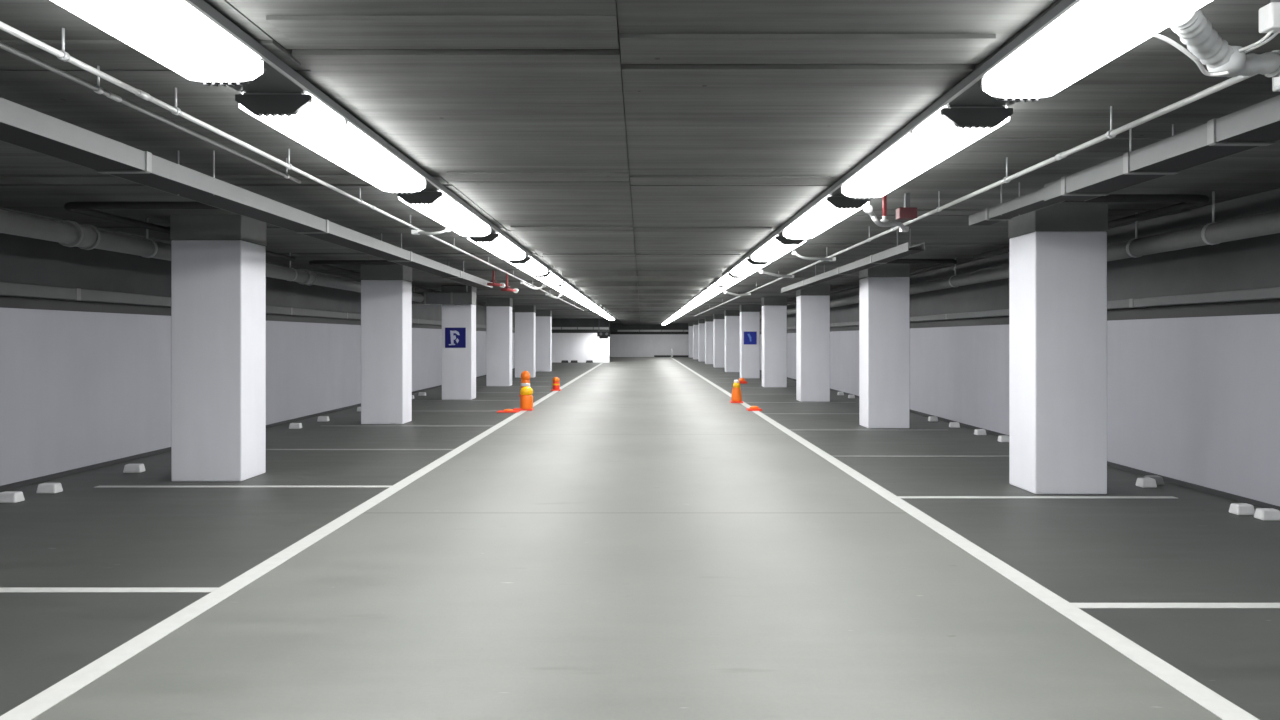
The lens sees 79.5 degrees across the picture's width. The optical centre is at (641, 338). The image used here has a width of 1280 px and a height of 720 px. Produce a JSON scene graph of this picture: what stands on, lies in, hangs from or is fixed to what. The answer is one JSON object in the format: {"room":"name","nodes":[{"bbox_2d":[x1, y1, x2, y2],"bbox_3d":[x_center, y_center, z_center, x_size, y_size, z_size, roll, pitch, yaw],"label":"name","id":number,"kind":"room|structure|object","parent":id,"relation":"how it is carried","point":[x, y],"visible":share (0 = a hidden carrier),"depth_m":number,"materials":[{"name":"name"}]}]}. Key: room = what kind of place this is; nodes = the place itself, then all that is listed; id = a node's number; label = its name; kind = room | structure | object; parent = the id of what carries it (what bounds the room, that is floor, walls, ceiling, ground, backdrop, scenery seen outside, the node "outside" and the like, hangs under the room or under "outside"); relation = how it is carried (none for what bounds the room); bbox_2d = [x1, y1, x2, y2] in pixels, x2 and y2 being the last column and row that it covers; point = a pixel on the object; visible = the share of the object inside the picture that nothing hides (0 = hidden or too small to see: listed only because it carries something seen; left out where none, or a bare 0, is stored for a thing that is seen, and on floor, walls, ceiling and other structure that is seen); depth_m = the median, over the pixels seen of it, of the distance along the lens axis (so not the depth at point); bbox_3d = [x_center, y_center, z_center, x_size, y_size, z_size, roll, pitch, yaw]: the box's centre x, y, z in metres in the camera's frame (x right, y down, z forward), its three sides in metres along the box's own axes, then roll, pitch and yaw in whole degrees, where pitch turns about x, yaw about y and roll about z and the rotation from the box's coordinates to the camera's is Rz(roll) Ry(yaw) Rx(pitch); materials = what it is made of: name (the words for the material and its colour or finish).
{"room":"parking garage","nodes":[
{"label":"parking garage","id":0,"kind":"room"},
{"bbox_2d":[0,207,514,485],"bbox_3d":[-6.045,0.065,28.000,0.250,3.070,64.400,0,0,0],"label":"wall","id":1,"kind":"structure","parent":0,"point":[83,383],"depth_m":8.67,"materials":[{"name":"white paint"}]},
{"bbox_2d":[0,282,514,329],"bbox_3d":[-5.844,-0.458,21.000,0.136,0.123,49.800,0,0,0],"label":"duct","id":2,"kind":"object","parent":1,"relation":"attached to","point":[6,289],"visible":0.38,"depth_m":8.45,"materials":[{"name":"metal"}]},
{"bbox_2d":[0,368,514,490],"bbox_3d":[-5.907,1.377,21.000,0.025,0.045,50.000,0,0,0],"label":"baseboard","id":3,"kind":"structure","parent":1,"relation":"attached to","point":[112,462],"depth_m":8.62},
{"bbox_2d":[552,319,609,361],"bbox_3d":[-3.985,0.090,46.175,4.070,2.820,0.350,0,0,0],"label":"wall","id":4,"kind":"structure","parent":0,"point":[581,345],"depth_m":46.00,"materials":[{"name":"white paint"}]},
{"bbox_2d":[552,327,608,329],"bbox_3d":[-3.840,-0.640,45.902,3.760,0.148,0.174,0,0,0],"label":"duct","id":5,"kind":"object","parent":4,"relation":"attached to","point":[561,328],"visible":0.81,"depth_m":45.82,"materials":[{"name":"metal"}]},
{"bbox_2d":[0,357,1279,719],"bbox_3d":[-0.380,1.498,28.000,11.480,0.203,64.400,0,0,0],"label":"floor","id":6,"kind":"structure","parent":0,"point":[638,542],"depth_m":4.52,"materials":[{"name":"concrete"}]},
{"bbox_2d":[0,491,24,502],"bbox_3d":[-5.430,1.357,6.620,0.176,0.085,0.106,0,0,3],"label":"wheel stop","id":7,"kind":"object","parent":6,"relation":"on","point":[7,496],"visible":1,"depth_m":6.58,"materials":[{"name":"white paint"}]},
{"bbox_2d":[36,483,62,493],"bbox_3d":[-5.400,1.357,7.020,0.176,0.085,0.106,0,0,0],"label":"wheel stop","id":8,"kind":"object","parent":6,"relation":"on","point":[43,488],"visible":1,"depth_m":6.98,"materials":[{"name":"white paint"}]},
{"bbox_2d":[123,464,144,472],"bbox_3d":[-5.340,1.357,8.100,0.176,0.085,0.106,0,0,-3],"label":"wheel stop","id":9,"kind":"object","parent":6,"relation":"on","point":[129,468],"visible":1,"depth_m":8.06,"materials":[{"name":"white paint"}]},
{"bbox_2d":[170,215,266,481],"bbox_3d":[-4.275,0.084,7.800,0.702,2.632,0.512,0,0,0],"label":"concrete column","id":10,"kind":"structure","parent":6,"relation":"on","point":[218,262],"depth_m":7.55,"materials":[{"name":"white paint"}]},
{"bbox_2d":[289,423,301,428],"bbox_3d":[-5.420,1.357,12.050,0.176,0.085,0.106,0,0,0],"label":"wheel stop","id":11,"kind":"object","parent":6,"relation":"on","point":[292,425],"visible":1,"depth_m":12.01,"materials":[{"name":"white paint"}]},
{"bbox_2d":[317,416,329,421],"bbox_3d":[-5.420,1.357,13.100,0.176,0.085,0.106,0,0,-3],"label":"wheel stop","id":12,"kind":"object","parent":6,"relation":"on","point":[320,418],"visible":1,"depth_m":13.06,"materials":[{"name":"white paint"}]},
{"bbox_2d":[361,265,411,423],"bbox_3d":[-4.275,0.084,12.900,0.702,2.632,0.512,0,0,0],"label":"concrete column","id":13,"kind":"structure","parent":6,"relation":"on","point":[386,290],"depth_m":12.65,"materials":[{"name":"white paint"}]},
{"bbox_2d":[441,286,475,399],"bbox_3d":[-4.275,0.084,18.000,0.702,2.632,0.512,0,0,0],"label":"concrete column","id":14,"kind":"structure","parent":6,"relation":"on","point":[458,364],"depth_m":17.75,"materials":[{"name":"white paint"}]},
{"bbox_2d":[445,328,465,347],"bbox_3d":[-4.300,-0.030,17.741,0.475,0.465,0.016,0,0,0],"label":"parking sign","id":15,"kind":"object","parent":14,"relation":"attached to","point":[454,337],"visible":1,"depth_m":17.74,"materials":[{"name":"blue metal"}]},
{"bbox_2d":[486,298,512,385],"bbox_3d":[-4.275,0.084,23.100,0.702,2.632,0.512,0,0,0],"label":"concrete column","id":16,"kind":"structure","parent":6,"relation":"on","point":[498,310],"depth_m":22.85,"materials":[{"name":"white paint"}]},
{"bbox_2d":[496,409,519,412],"bbox_3d":[-2.560,1.370,14.750,0.414,0.060,0.236,0,0,0],"label":"rubber foot","id":17,"kind":"object","parent":6,"relation":"on","point":[504,410],"visible":1,"depth_m":14.64,"materials":[{"name":"rubber"}]},
{"bbox_2d":[513,386,533,410],"bbox_3d":[-2.340,1.165,15.150,0.394,0.470,0.255,0,0,0],"label":"traffic cone","id":18,"kind":"object","parent":6,"relation":"on","point":[526,398],"visible":0.95,"depth_m":15.04,"materials":[{"name":"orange plastic"}]},
{"bbox_2d":[519,371,529,395],"bbox_3d":[-2.860,1.090,18.900,0.276,0.620,0.276,0,0,0],"label":"beacon","id":19,"kind":"object","parent":6,"relation":"on","point":[525,375],"visible":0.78,"depth_m":18.80,"materials":[{"name":"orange plastic"}]},
{"bbox_2d":[515,305,535,377],"bbox_3d":[-4.275,0.084,28.200,0.702,2.632,0.512,0,0,0],"label":"concrete column","id":20,"kind":"structure","parent":6,"relation":"on","point":[525,315],"depth_m":27.95,"materials":[{"name":"white paint"}]},
{"bbox_2d":[536,311,551,371],"bbox_3d":[-4.275,0.084,33.300,0.702,2.632,0.512,0,0,0],"label":"concrete column","id":21,"kind":"structure","parent":6,"relation":"on","point":[543,318],"depth_m":33.05,"materials":[{"name":"white paint"}]},
{"bbox_2d":[551,377,560,390],"bbox_3d":[-2.330,1.215,20.900,0.256,0.370,0.256,0,0,0],"label":"traffic cone","id":22,"kind":"object","parent":6,"relation":"on","point":[556,385],"visible":1,"depth_m":20.81,"materials":[{"name":"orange plastic"}]},
{"bbox_2d":[688,323,692,357],"bbox_3d":[3.865,0.084,58.380,0.662,2.632,0.512,0,0,0],"label":"concrete column","id":23,"kind":"structure","parent":6,"relation":"on","point":[690,325],"depth_m":58.13,"materials":[{"name":"white paint"}]},
{"bbox_2d":[693,321,697,358],"bbox_3d":[3.865,0.084,53.260,0.662,2.632,0.512,0,0,0],"label":"concrete column","id":24,"kind":"structure","parent":6,"relation":"on","point":[695,323],"depth_m":53.01,"materials":[{"name":"white paint"}]},
{"bbox_2d":[698,319,704,361],"bbox_3d":[3.865,0.084,48.140,0.662,2.632,0.512,0,0,0],"label":"concrete column","id":25,"kind":"structure","parent":6,"relation":"on","point":[701,322],"depth_m":47.89,"materials":[{"name":"white paint"}]},
{"bbox_2d":[705,317,713,363],"bbox_3d":[3.865,0.084,43.020,0.662,2.632,0.512,0,0,0],"label":"concrete column","id":26,"kind":"structure","parent":6,"relation":"on","point":[708,320],"depth_m":42.77,"materials":[{"name":"white paint"}]},
{"bbox_2d":[713,314,724,367],"bbox_3d":[3.865,0.084,37.900,0.662,2.632,0.512,0,0,0],"label":"concrete column","id":27,"kind":"structure","parent":6,"relation":"on","point":[719,319],"depth_m":37.65,"materials":[{"name":"white paint"}]},
{"bbox_2d":[724,310,739,371],"bbox_3d":[3.865,0.084,32.780,0.662,2.632,0.512,0,0,0],"label":"concrete column","id":28,"kind":"structure","parent":6,"relation":"on","point":[732,317],"depth_m":32.53,"materials":[{"name":"white paint"}]},
{"bbox_2d":[730,380,742,402],"bbox_3d":[2.080,1.147,16.950,0.276,0.505,0.276,0,0,0],"label":"traffic cone","id":29,"kind":"object","parent":6,"relation":"on","point":[736,397],"visible":1,"depth_m":16.87,"materials":[{"name":"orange plastic"}]},
{"bbox_2d":[740,305,759,377],"bbox_3d":[3.865,0.084,27.660,0.662,2.632,0.512,0,0,0],"label":"concrete column","id":30,"kind":"structure","parent":6,"relation":"on","point":[749,314],"depth_m":27.41,"materials":[{"name":"white paint"}]},
{"bbox_2d":[744,332,756,343],"bbox_3d":[3.850,-0.035,27.401,0.460,0.460,0.016,0,0,0],"label":"parking sign","id":31,"kind":"object","parent":30,"relation":"attached to","point":[749,337],"visible":1,"depth_m":27.40,"materials":[{"name":"blue metal"}]},
{"bbox_2d":[746,406,761,410],"bbox_3d":[2.200,1.357,15.100,0.277,0.085,0.257,0,0,0],"label":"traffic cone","id":32,"kind":"object","parent":6,"relation":"on","point":[752,408],"visible":1,"depth_m":15.01,"materials":[{"name":"plastic"}]},
{"bbox_2d":[761,297,786,386],"bbox_3d":[3.865,0.084,22.540,0.662,2.632,0.512,0,0,0],"label":"concrete column","id":33,"kind":"structure","parent":6,"relation":"on","point":[774,309],"depth_m":22.29,"materials":[{"name":"white paint"}]},
{"bbox_2d":[796,284,829,401],"bbox_3d":[3.865,0.084,17.420,0.662,2.632,0.512,0,0,0],"label":"concrete column","id":34,"kind":"structure","parent":6,"relation":"on","point":[812,302],"depth_m":17.17,"materials":[{"name":"white paint"}]},
{"bbox_2d":[859,264,909,427],"bbox_3d":[3.865,0.084,12.300,0.662,2.632,0.512,0,0,0],"label":"concrete column","id":35,"kind":"structure","parent":6,"relation":"on","point":[883,288],"depth_m":12.05,"materials":[{"name":"white paint"}]},
{"bbox_2d":[928,416,937,421],"bbox_3d":[4.950,1.360,13.100,0.147,0.080,0.106,0,0,0],"label":"wheel stop","id":36,"kind":"object","parent":6,"relation":"on","point":[930,418],"visible":1,"depth_m":13.06,"materials":[{"name":"white paint"}]},
{"bbox_2d":[949,422,959,427],"bbox_3d":[4.950,1.360,12.200,0.147,0.080,0.106,0,0,3],"label":"wheel stop","id":37,"kind":"object","parent":6,"relation":"on","point":[951,424],"visible":1,"depth_m":12.15,"materials":[{"name":"white paint"}]},
{"bbox_2d":[974,429,985,434],"bbox_3d":[4.940,1.360,11.250,0.147,0.080,0.106,0,0,-3],"label":"wheel stop","id":38,"kind":"object","parent":6,"relation":"on","point":[977,431],"visible":1,"depth_m":11.21,"materials":[{"name":"white paint"}]},
{"bbox_2d":[998,436,1008,441],"bbox_3d":[4.940,1.360,10.500,0.147,0.080,0.106,0,0,0],"label":"wheel stop","id":39,"kind":"object","parent":6,"relation":"on","point":[1000,438],"visible":0.77,"depth_m":10.46,"materials":[{"name":"white paint"}]},
{"bbox_2d":[1008,203,1107,493],"bbox_3d":[3.865,0.084,7.180,0.662,2.632,0.512,0,0,0],"label":"concrete column","id":40,"kind":"structure","parent":6,"relation":"on","point":[1058,252],"depth_m":6.93,"materials":[{"name":"white paint"}]},
{"bbox_2d":[1136,478,1156,487],"bbox_3d":[4.780,1.360,7.300,0.147,0.080,0.106,0,0,-3],"label":"wheel stop","id":41,"kind":"object","parent":6,"relation":"on","point":[1141,482],"visible":1,"depth_m":7.26,"materials":[{"name":"white paint"}]},
{"bbox_2d":[1144,475,1163,484],"bbox_3d":[4.930,1.360,7.420,0.147,0.080,0.106,0,0,3],"label":"wheel stop","id":42,"kind":"object","parent":6,"relation":"on","point":[1159,480],"visible":0.7,"depth_m":7.38,"materials":[{"name":"concrete"}]},
{"bbox_2d":[1229,503,1254,514],"bbox_3d":[4.800,1.360,6.160,0.147,0.080,0.106,0,0,0],"label":"wheel stop","id":43,"kind":"object","parent":6,"relation":"on","point":[1235,508],"visible":0.91,"depth_m":6.12,"materials":[{"name":"white paint"}]},
{"bbox_2d":[1254,508,1279,520],"bbox_3d":[4.860,1.360,5.980,0.147,0.080,0.106,0,0,3],"label":"wheel stop","id":44,"kind":"object","parent":6,"relation":"on","point":[1269,514],"visible":1,"depth_m":5.94,"materials":[{"name":"white paint"}]},
{"bbox_2d":[0,0,1279,324],"bbox_3d":[-0.380,-1.295,28.000,11.480,0.350,64.400,0,0,0],"label":"ceiling","id":45,"kind":"structure","parent":0,"point":[639,151],"depth_m":4.29,"materials":[{"name":"concrete"}]},
{"bbox_2d":[0,42,300,183],"bbox_3d":[-2.400,-1.156,2.200,0.030,0.144,6.400,0,0,0],"label":"conduit pipe","id":46,"kind":"object","parent":45,"relation":"hanging from","point":[97,88],"visible":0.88,"depth_m":3.55,"materials":[{"name":"metal"}]},
{"bbox_2d":[64,202,295,260],"bbox_3d":[-3.966,-1.100,8.454,1.732,0.064,4.292,0,0,0],"label":"insulated pipe","id":47,"kind":"object","parent":45,"relation":"hanging from","point":[84,208],"visible":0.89,"depth_m":6.33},
{"bbox_2d":[0,209,423,301],"bbox_3d":[-4.980,-1.014,6.685,0.227,0.428,21.170,0,0,0],"label":"pipe","id":48,"kind":"object","parent":45,"relation":"hanging from","point":[67,233],"visible":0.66,"depth_m":7.09,"materials":[{"name":"metal"}]},
{"bbox_2d":[0,97,491,287],"bbox_3d":[-2.895,-1.078,6.350,0.288,0.300,15.700,0,0,0],"label":"cable tray","id":49,"kind":"object","parent":45,"relation":"hanging from","point":[21,126],"visible":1,"depth_m":4.66,"materials":[{"name":"metal"}]},
{"bbox_2d":[0,21,583,310],"bbox_3d":[-2.270,-1.160,14.500,0.036,0.137,31.000,0,0,0],"label":"conduit pipe","id":50,"kind":"object","parent":45,"relation":"hanging from","point":[62,55],"visible":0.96,"depth_m":3.75,"materials":[{"name":"metal"}]},
{"bbox_2d":[411,227,450,234],"bbox_3d":[-2.107,-1.067,7.659,0.434,0.074,0.098,0,0,19],"label":"conduit","id":51,"kind":"object","parent":50,"relation":"attached to","point":[414,232],"visible":0.97,"depth_m":7.62,"materials":[{"name":"metal"}]},
{"bbox_2d":[520,282,545,289],"bbox_3d":[-2.110,-1.021,14.896,0.092,0.132,0.765,0,0,28],"label":"conduit","id":52,"kind":"object","parent":50,"relation":"attached to","point":[523,283],"visible":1,"depth_m":14.90,"materials":[{"name":"metal"}]},
{"bbox_2d":[179,0,615,319],"bbox_3d":[-1.718,-1.188,21.000,0.328,0.079,49.900,0,0,0],"label":"mounting rail","id":53,"kind":"object","parent":45,"relation":"hanging from","point":[279,77],"visible":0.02,"depth_m":3.56,"materials":[{"name":"grey metal"}]},
{"bbox_2d":[51,0,266,86],"bbox_3d":[-1.720,-1.094,2.197,0.347,0.106,1.960,0,0,0],"label":"strip light","id":54,"kind":"object","parent":53,"relation":"attached to","point":[169,32],"visible":1,"depth_m":2.72,"materials":[{"name":"white plastic"}]},
{"bbox_2d":[235,93,426,193],"bbox_3d":[-1.720,-1.094,4.562,0.347,0.106,1.960,0,0,0],"label":"strip light","id":55,"kind":"object","parent":53,"relation":"attached to","point":[298,116],"visible":1,"depth_m":4.06,"materials":[{"name":"white plastic"}]},
{"bbox_2d":[397,191,490,237],"bbox_3d":[-1.720,-1.094,6.928,0.347,0.106,1.960,0,0,0],"label":"strip light","id":56,"kind":"object","parent":53,"relation":"attached to","point":[435,205],"visible":0.95,"depth_m":6.49,"materials":[{"name":"white"}]},
{"bbox_2d":[468,233,525,260],"bbox_3d":[-1.720,-1.094,9.293,0.347,0.106,1.960,0,0,0],"label":"strip light","id":57,"kind":"object","parent":53,"relation":"attached to","point":[494,243],"visible":0.96,"depth_m":8.91,"materials":[{"name":"white"}]},
{"bbox_2d":[506,256,547,275],"bbox_3d":[-1.720,-1.094,11.658,0.347,0.106,1.960,0,0,0],"label":"strip light","id":58,"kind":"object","parent":53,"relation":"attached to","point":[528,265],"visible":0.88,"depth_m":11.33,"materials":[{"name":"white"}]},
{"bbox_2d":[531,271,562,285],"bbox_3d":[-1.720,-1.094,14.023,0.347,0.106,1.960,0,0,0],"label":"strip light","id":59,"kind":"object","parent":53,"relation":"attached to","point":[549,278],"visible":0.82,"depth_m":13.68,"materials":[{"name":"white"}]},
{"bbox_2d":[549,282,572,292],"bbox_3d":[-1.720,-1.094,16.387,0.347,0.106,1.960,0,0,0],"label":"strip light","id":60,"kind":"object","parent":53,"relation":"attached to","point":[564,287],"visible":0.72,"depth_m":16.04,"materials":[{"name":"white"}]},
{"bbox_2d":[561,289,581,297],"bbox_3d":[-1.720,-1.094,18.753,0.347,0.106,1.960,0,0,0],"label":"strip light","id":61,"kind":"object","parent":53,"relation":"attached to","point":[574,294],"visible":0.7,"depth_m":18.50,"materials":[{"name":"white"}]},
{"bbox_2d":[571,295,587,302],"bbox_3d":[-1.720,-1.094,21.117,0.347,0.106,1.960,0,0,0],"label":"strip light","id":62,"kind":"object","parent":53,"relation":"attached to","point":[582,298],"visible":0.71,"depth_m":20.76,"materials":[{"name":"white"}]},
{"bbox_2d":[578,300,592,305],"bbox_3d":[-1.720,-1.094,23.483,0.347,0.106,1.960,0,0,0],"label":"strip light","id":63,"kind":"object","parent":53,"relation":"attached to","point":[588,303],"visible":0.62,"depth_m":23.17,"materials":[{"name":"white"}]},
{"bbox_2d":[309,260,514,310],"bbox_3d":[-3.966,-1.100,20.509,1.732,0.064,18.982,0,0,0],"label":"insulated pipe","id":64,"kind":"object","parent":45,"relation":"hanging from","point":[325,264],"visible":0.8,"depth_m":11.05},
{"bbox_2d":[412,285,475,304],"bbox_3d":[-4.577,-1.003,17.500,1.525,0.450,0.430,0,0,0],"label":"air duct","id":65,"kind":"object","parent":45,"relation":"hanging from","point":[430,298],"visible":0.87,"depth_m":17.30,"materials":[{"name":"metal"}]},
{"bbox_2d":[487,271,504,287],"bbox_3d":[-2.579,-1.067,13.585,0.307,0.323,0.150,0,0,0],"label":"valve","id":66,"kind":"object","parent":45,"relation":"hanging from","point":[502,285],"visible":0.98,"depth_m":13.58,"materials":[{"name":"red paint"}]},
{"bbox_2d":[501,274,517,292],"bbox_3d":[-2.409,-1.032,13.985,0.307,0.393,0.150,0,0,0],"label":"valve","id":67,"kind":"object","parent":45,"relation":"hanging from","point":[506,288],"visible":0.85,"depth_m":13.98,"materials":[{"name":"red paint"}]},
{"bbox_2d":[597,320,609,338],"bbox_3d":[-2.230,-0.619,44.880,0.760,1.218,0.280,0,0,0],"label":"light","id":68,"kind":"object","parent":45,"relation":"hanging from","point":[602,335],"visible":0.94,"depth_m":44.78,"materials":[{"name":"metal"}]},
{"bbox_2d":[781,229,924,292],"bbox_3d":[2.890,-1.075,11.800,0.198,0.305,7.400,0,0,0],"label":"cable tray","id":69,"kind":"object","parent":45,"relation":"hanging from","point":[903,250],"visible":0.98,"depth_m":9.91,"materials":[{"name":"metal"}]},
{"bbox_2d":[760,259,956,310],"bbox_3d":[3.791,-1.105,20.459,1.482,0.064,19.082,0,0,0],"label":"insulated pipe","id":70,"kind":"object","parent":45,"relation":"hanging from","point":[940,263],"visible":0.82,"depth_m":10.95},
{"bbox_2d":[661,0,1084,323],"bbox_3d":[1.653,-1.188,28.015,0.328,0.079,63.930,0,0,0],"label":"track","id":71,"kind":"object","parent":45,"relation":"hanging from","point":[968,92],"visible":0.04,"depth_m":3.71,"materials":[{"name":"grey metal"}]},
{"bbox_2d":[688,300,701,306],"bbox_3d":[1.655,-1.094,23.692,0.347,0.106,1.960,0,0,0],"label":"strip light","id":72,"kind":"object","parent":71,"relation":"attached to","point":[692,304],"visible":0.65,"depth_m":23.48,"materials":[{"name":"white"}]},
{"bbox_2d":[693,296,709,302],"bbox_3d":[1.655,-1.094,21.328,0.347,0.106,1.960,0,0,0],"label":"strip light","id":73,"kind":"object","parent":71,"relation":"attached to","point":[698,299],"visible":0.62,"depth_m":21.05,"materials":[{"name":"white"}]},
{"bbox_2d":[699,290,718,298],"bbox_3d":[1.655,-1.094,18.962,0.347,0.106,1.960,0,0,0],"label":"strip light","id":74,"kind":"object","parent":71,"relation":"attached to","point":[705,294],"visible":0.73,"depth_m":18.62,"materials":[{"name":"white"}]},
{"bbox_2d":[707,283,731,292],"bbox_3d":[1.655,-1.094,16.598,0.347,0.106,1.960,0,0,0],"label":"strip light","id":75,"kind":"object","parent":71,"relation":"attached to","point":[715,288],"visible":0.73,"depth_m":16.36,"materials":[{"name":"white"}]},
{"bbox_2d":[717,272,746,285],"bbox_3d":[1.655,-1.094,14.232,0.347,0.106,1.960,0,0,0],"label":"strip light","id":76,"kind":"object","parent":71,"relation":"attached to","point":[728,279],"visible":0.77,"depth_m":13.88,"materials":[{"name":"white"}]},
{"bbox_2d":[731,258,770,276],"bbox_3d":[1.655,-1.094,11.867,0.347,0.106,1.960,0,0,0],"label":"strip light","id":77,"kind":"object","parent":71,"relation":"attached to","point":[749,266],"visible":0.82,"depth_m":11.51,"materials":[{"name":"white"}]},
{"bbox_2d":[751,235,805,262],"bbox_3d":[1.655,-1.094,9.502,0.347,0.106,1.960,0,0,0],"label":"strip light","id":78,"kind":"object","parent":71,"relation":"attached to","point":[780,245],"visible":0.89,"depth_m":9.11,"materials":[{"name":"white"}]},
{"bbox_2d":[783,196,870,239],"bbox_3d":[1.655,-1.094,7.138,0.347,0.106,1.960,0,0,0],"label":"strip light","id":79,"kind":"object","parent":71,"relation":"attached to","point":[832,210],"visible":0.93,"depth_m":6.69,"materials":[{"name":"white"}]},
{"bbox_2d":[840,106,1012,199],"bbox_3d":[1.655,-1.094,4.772,0.347,0.106,1.960,0,0,0],"label":"strip light","id":80,"kind":"object","parent":71,"relation":"attached to","point":[952,129],"visible":1,"depth_m":4.26,"materials":[{"name":"white plastic"}]},
{"bbox_2d":[979,0,1211,101],"bbox_3d":[1.655,-1.094,2.408,0.347,0.106,1.960,0,0,0],"label":"strip light","id":81,"kind":"object","parent":71,"relation":"attached to","point":[1094,33],"visible":1,"depth_m":2.79,"materials":[{"name":"white plastic"}]},
{"bbox_2d":[881,194,888,221],"bbox_3d":[1.960,-1.087,6.220,0.064,0.283,0.064,0,0,0],"label":"sprinkler","id":82,"kind":"object","parent":45,"relation":"hanging from","point":[884,216],"visible":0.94,"depth_m":6.20,"materials":[{"name":"red paint"}]},
{"bbox_2d":[896,193,916,219],"bbox_3d":[2.215,-1.117,6.450,0.150,0.223,0.100,0,0,0],"label":"alarm box","id":83,"kind":"object","parent":45,"relation":"hanging from","point":[906,212],"visible":1,"depth_m":6.40,"materials":[{"name":"red metal"}]},
{"bbox_2d":[695,73,1258,315],"bbox_3d":[2.450,-1.138,19.500,0.041,0.180,33.000,0,0,0],"label":"conduit pipe","id":84,"kind":"object","parent":45,"relation":"hanging from","point":[1111,133],"visible":0.97,"depth_m":4.41,"materials":[{"name":"metal"}]},
{"bbox_2d":[723,290,750,295],"bbox_3d":[2.163,-1.038,17.506,0.690,0.126,0.086,0,0,-18],"label":"conduit","id":85,"kind":"object","parent":84,"relation":"attached to","point":[724,291],"visible":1,"depth_m":17.46,"materials":[{"name":"metal"}]},
{"bbox_2d":[759,270,793,277],"bbox_3d":[2.187,-1.041,12.356,0.811,0.105,0.141,0,0,-39],"label":"conduit","id":86,"kind":"object","parent":84,"relation":"attached to","point":[760,271],"visible":1,"depth_m":12.23,"materials":[{"name":"metal"}]},
{"bbox_2d":[792,251,835,260],"bbox_3d":[2.191,-1.033,9.677,0.776,0.109,0.148,0,0,-36],"label":"conduit","id":87,"kind":"object","parent":84,"relation":"attached to","point":[793,252],"visible":1,"depth_m":9.55,"materials":[{"name":"metal"}]},
{"bbox_2d":[864,205,908,231],"bbox_3d":[2.181,-1.036,6.796,0.115,0.157,1.064,0,0,35],"label":"conduit","id":88,"kind":"object","parent":84,"relation":"attached to","point":[868,209],"visible":1,"depth_m":6.55,"materials":[{"name":"metal"}]},
{"bbox_2d":[1169,8,1279,76],"bbox_3d":[2.183,-1.089,2.868,0.725,0.191,0.168,0,0,-24],"label":"conduit","id":89,"kind":"object","parent":84,"relation":"attached to","point":[1194,30],"visible":0.87,"depth_m":2.84,"materials":[{"name":"silver metal"}]},
{"bbox_2d":[1153,33,1228,75],"bbox_3d":[1.998,-1.037,2.823,0.310,0.138,0.058,0,0,-8],"label":"cable","id":90,"kind":"object","parent":89,"relation":"hanging from","point":[1195,59],"visible":0.96,"depth_m":2.80,"materials":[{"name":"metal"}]},
{"bbox_2d":[969,182,1063,225],"bbox_3d":[2.870,-1.093,5.925,0.198,0.270,1.250,0,0,0],"label":"cable tray","id":91,"kind":"object","parent":45,"relation":"hanging from","point":[1032,201],"visible":0.84,"depth_m":5.88,"materials":[{"name":"metal"}]},
{"bbox_2d":[760,191,1279,318],"bbox_3d":[4.720,-0.995,28.000,0.214,0.467,63.800,0,0,0],"label":"pipe","id":92,"kind":"object","parent":45,"relation":"hanging from","point":[1268,223],"visible":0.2,"depth_m":6.83,"materials":[{"name":"metal"}]},
{"bbox_2d":[973,194,1208,258],"bbox_3d":[3.791,-1.105,8.209,1.482,0.064,4.382,0,0,0],"label":"insulated pipe","id":93,"kind":"object","parent":45,"relation":"hanging from","point":[1188,201],"visible":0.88,"depth_m":6.04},
{"bbox_2d":[1044,95,1279,200],"bbox_3d":[2.880,-1.081,1.875,0.298,0.295,6.750,0,0,0],"label":"cable tray","id":94,"kind":"object","parent":45,"relation":"hanging from","point":[1256,125],"visible":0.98,"depth_m":4.04,"materials":[{"name":"metal"}]},
{"bbox_2d":[1239,0,1279,53],"bbox_3d":[2.235,-1.143,2.795,0.090,0.170,0.230,0,0,0],"label":"ceiling sensor","id":95,"kind":"object","parent":45,"relation":"hanging from","point":[1269,15],"visible":0.86,"depth_m":2.71,"materials":[{"name":"white plastic"}]},
{"bbox_2d":[1272,76,1279,91],"bbox_3d":[2.588,-1.109,3.020,0.134,0.238,0.140,0,0,0],"label":"junction box","id":96,"kind":"object","parent":45,"relation":"hanging from","point":[1275,80],"visible":0.45,"depth_m":3.06,"materials":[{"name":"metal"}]},
{"bbox_2d":[610,323,688,356],"bbox_3d":[-0.380,0.065,60.125,11.480,3.070,0.250,0,0,0],"label":"wall","id":97,"kind":"structure","parent":0,"point":[622,344],"depth_m":60.01,"materials":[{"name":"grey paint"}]},
{"bbox_2d":[618,330,688,331],"bbox_3d":[1.530,-0.640,59.902,6.860,0.148,0.174,0,0,0],"label":"duct","id":98,"kind":"object","parent":97,"relation":"attached to","point":[618,330],"visible":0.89,"depth_m":59.82,"materials":[{"name":"metal"}]},
{"bbox_2d":[654,355,688,356],"bbox_3d":[2.325,1.335,59.975,2.750,0.130,0.050,0,0,0],"label":"baseboard","id":99,"kind":"structure","parent":97,"relation":"attached to","point":[654,355],"depth_m":59.95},
{"bbox_2d":[760,188,1279,505],"bbox_3d":[5.285,0.065,28.000,0.250,3.070,64.400,0,0,0],"label":"wall","id":100,"kind":"structure","parent":0,"point":[1193,390],"depth_m":7.61,"materials":[{"name":"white paint"}]},
{"bbox_2d":[760,287,1279,331],"bbox_3d":[5.084,-0.367,28.000,0.136,0.093,63.800,0,0,0],"label":"duct","id":101,"kind":"object","parent":100,"relation":"attached to","point":[1263,293],"visible":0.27,"depth_m":7.43,"materials":[{"name":"metal"}]},
{"bbox_2d":[760,370,1279,510],"bbox_3d":[5.147,1.377,28.000,0.025,0.045,64.000,0,0,0],"label":"baseboard","id":102,"kind":"structure","parent":100,"relation":"attached to","point":[1256,503],"depth_m":7.42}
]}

